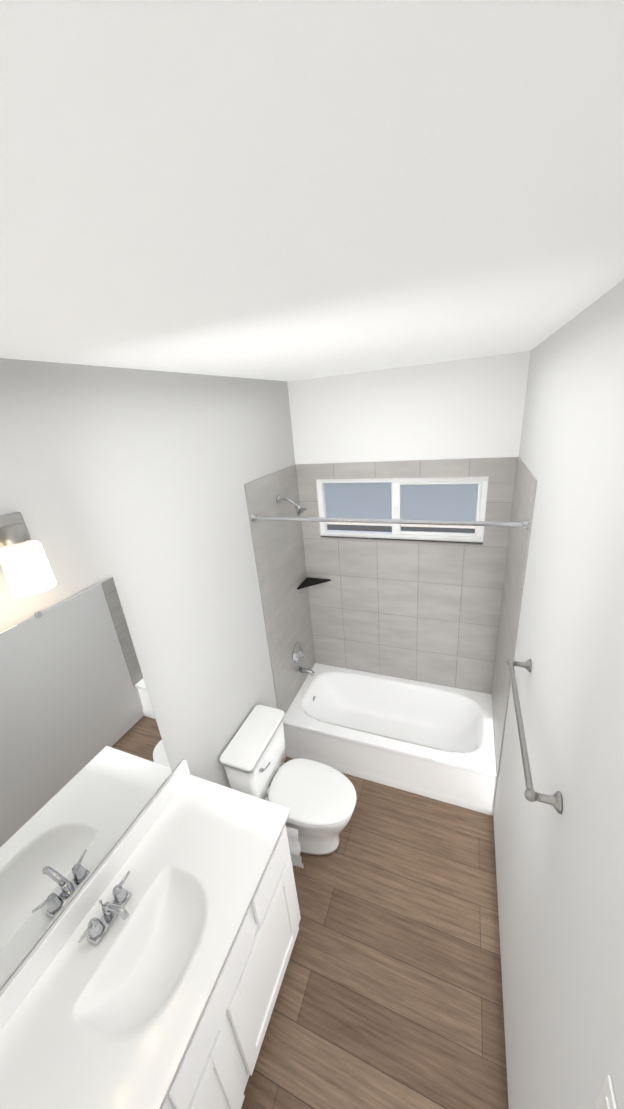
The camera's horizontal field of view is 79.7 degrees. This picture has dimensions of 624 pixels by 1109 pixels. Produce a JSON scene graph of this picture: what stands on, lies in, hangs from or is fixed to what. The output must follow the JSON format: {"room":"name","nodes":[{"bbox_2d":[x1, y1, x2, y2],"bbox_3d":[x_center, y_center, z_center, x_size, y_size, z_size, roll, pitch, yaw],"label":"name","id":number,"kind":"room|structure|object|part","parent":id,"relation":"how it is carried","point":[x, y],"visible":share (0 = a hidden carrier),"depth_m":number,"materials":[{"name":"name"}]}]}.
{"room":"bathroom","nodes":[
{"label":"bathroom","id":0,"kind":"room"},
{"bbox_2d":[0,358,294,989],"bbox_3d":[-0.669,0.610,1.859,0.127,2.770,3.290,4,23,22],"label":"wall","id":1,"kind":"structure","parent":0,"point":[131,482],"depth_m":1.43,"materials":[{"name":"grey paint"}]},
{"bbox_2d":[0,512,55,596],"bbox_3d":[-0.876,0.062,0.887,0.155,0.200,0.500,4,23,22],"label":"sconce","id":2,"kind":"object","parent":1,"relation":"attached to","point":[24,563],"visible":1,"depth_m":1.00,"materials":[{"name":"white glass"}]},
{"bbox_2d":[34,611,41,618],"bbox_3d":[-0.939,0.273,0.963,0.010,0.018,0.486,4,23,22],"label":"mirror clip","id":3,"kind":"object","parent":1,"relation":"attached to","point":[38,614],"visible":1,"depth_m":1.16,"materials":[{"name":"silver metal"}]},
{"bbox_3d":[-0.883,0.733,1.180,0.006,1.026,0.956,4,23,22],"label":"mirror","id":4,"kind":"part","parent":1,"relation":"part of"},
{"bbox_2d":[244,465,314,713],"bbox_3d":[-0.184,0.299,2.860,0.008,1.828,0.755,4,23,22],"label":"wall tiles","id":5,"kind":"structure","parent":1,"relation":"attached to","point":[278,548],"depth_m":2.76,"materials":[{"name":"grey tile"}]},
{"bbox_2d":[277,495,306,516],"bbox_3d":[-0.136,-0.336,2.590,0.207,0.148,0.080,4,23,22],"label":"shower head","id":6,"kind":"object","parent":5,"relation":"attached to","point":[300,510],"visible":1,"depth_m":2.57},
{"bbox_2d":[292,642,305,662],"bbox_3d":[-0.100,0.807,3.059,0.058,0.164,0.164,4,23,22],"label":"shower valve","id":7,"kind":"object","parent":5,"relation":"attached to","point":[297,653],"visible":1,"depth_m":3.04,"materials":[{"name":"silver metal"}]},
{"bbox_2d":[297,666,314,675],"bbox_3d":[-0.045,0.967,3.103,0.146,0.074,0.060,4,23,22],"label":"tub spout","id":8,"kind":"object","parent":5,"relation":"attached to","point":[309,671],"visible":1,"depth_m":3.09,"materials":[{"name":"silver metal"}]},
{"bbox_2d":[251,513,529,529],"bbox_3d":[0.328,-0.183,2.038,1.509,0.063,0.064,4,23,22],"label":"shower rod","id":9,"kind":"object","parent":5,"relation":"attached to","point":[523,524],"visible":0.85,"depth_m":1.97,"materials":[{"name":"silver metal"}]},
{"bbox_2d":[0,0,623,380],"bbox_3d":[-0.036,-0.654,1.054,1.750,0.050,3.290,4,23,22],"label":"ceiling","id":10,"kind":"structure","parent":0,"point":[284,190],"depth_m":0.36,"materials":[{"name":"white paint"}]},
{"bbox_2d":[241,757,508,1108],"bbox_3d":[0.203,1.969,2.063,1.750,0.050,3.290,4,23,22],"label":"floor","id":11,"kind":"structure","parent":0,"point":[390,995],"depth_m":1.80,"materials":[{"name":"brown wood"}]},
{"bbox_2d":[162,824,300,1108],"bbox_3d":[-0.532,1.761,1.456,0.565,0.894,1.096,4,23,22],"label":"vanity cabinet","id":12,"kind":"object","parent":11,"relation":"on","point":[216,1068],"visible":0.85,"depth_m":1.40,"materials":[{"name":"white wood"}]},
{"bbox_2d":[0,760,290,1108],"bbox_3d":[-0.565,1.332,1.300,0.572,0.220,1.117,4,23,22],"label":"countertop","id":13,"kind":"structure","parent":12,"relation":"on","point":[111,1019],"depth_m":1.26,"materials":[{"name":"white stone"}]},
{"bbox_2d":[78,871,130,944],"bbox_3d":[-0.695,1.267,1.320,0.136,0.104,0.215,4,23,22],"label":"faucet","id":14,"kind":"object","parent":13,"relation":"on","point":[97,929],"visible":1,"depth_m":1.31,"materials":[{"name":"silver metal"}]},
{"bbox_2d":[219,705,356,868],"bbox_3d":[-0.086,1.459,2.292,0.726,0.785,0.469,4,23,22],"label":"toilet","id":15,"kind":"object","parent":11,"relation":"on","point":[317,799],"visible":0.79,"depth_m":2.21,"materials":[{"name":"white ceramic"}]},
{"bbox_2d":[283,663,497,815],"bbox_3d":[0.605,1.361,2.974,1.502,0.360,0.745,4,23,22],"label":"bathtub","id":16,"kind":"object","parent":11,"relation":"on","point":[433,741],"visible":1,"depth_m":2.87,"materials":[{"name":"white ceramic"}]},
{"bbox_2d":[287,351,529,542],"bbox_3d":[0.662,0.082,2.917,1.750,2.770,0.120,4,23,22],"label":"wall","id":17,"kind":"structure","parent":0,"point":[469,408],"depth_m":2.43,"materials":[{"name":"white paint"}]},
{"bbox_2d":[297,577,330,589],"bbox_3d":[0.018,0.245,3.055,0.215,0.012,0.215,4,23,22],"label":"corner shelf","id":18,"kind":"object","parent":17,"relation":"attached to","point":[307,581],"visible":1,"depth_m":3.09,"materials":[{"name":"black"}]},
{"bbox_2d":[317,476,487,545],"bbox_3d":[0.614,-0.330,2.732,1.190,0.472,0.083,4,23,22],"label":"window","id":19,"kind":"structure","parent":17,"relation":"in","point":[398,533],"depth_m":2.69,"materials":[{"name":"white plastic"}]},
{"bbox_2d":[295,457,516,693],"bbox_3d":[0.648,0.207,2.901,1.510,1.828,0.008,4,23,22],"label":"wall tile","id":20,"kind":"structure","parent":17,"relation":"attached to","point":[423,612],"depth_m":2.90,"materials":[{"name":"grey tile"}]},
{"bbox_2d":[493,279,623,1108],"bbox_3d":[0.914,0.630,1.432,0.120,2.770,2.880,4,23,22],"label":"wall","id":21,"kind":"structure","parent":0,"point":[560,886],"depth_m":1.00,"materials":[{"name":"grey paint"}]},
{"bbox_2d":[492,457,536,776],"bbox_3d":[1.208,0.386,2.303,0.008,1.828,0.755,4,23,22],"label":"wall tile","id":22,"kind":"structure","parent":21,"relation":"attached to","point":[525,487],"depth_m":2.18,"materials":[{"name":"grey tile"}]},
{"bbox_2d":[507,659,562,813],"bbox_3d":[0.754,0.570,1.306,0.088,0.053,0.664,4,23,22],"label":"towel bar","id":23,"kind":"object","parent":21,"relation":"attached to","point":[555,800],"visible":1,"depth_m":1.16,"materials":[{"name":"silver metal"}]},
{"bbox_2d":[595,1075,617,1108],"bbox_3d":[0.497,0.976,0.619,0.009,0.116,0.116,4,23,22],"label":"light switch","id":24,"kind":"object","parent":21,"relation":"attached to","point":[605,1099],"visible":0.98,"depth_m":0.64,"materials":[{"name":"white plastic"}]},
{"label":"outside","id":25,"kind":"structure","parent":0,"visible":0},
{"bbox_2d":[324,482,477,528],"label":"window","id":26,"kind":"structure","parent":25,"point":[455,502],"depth_m":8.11,"materials":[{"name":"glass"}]}
]}

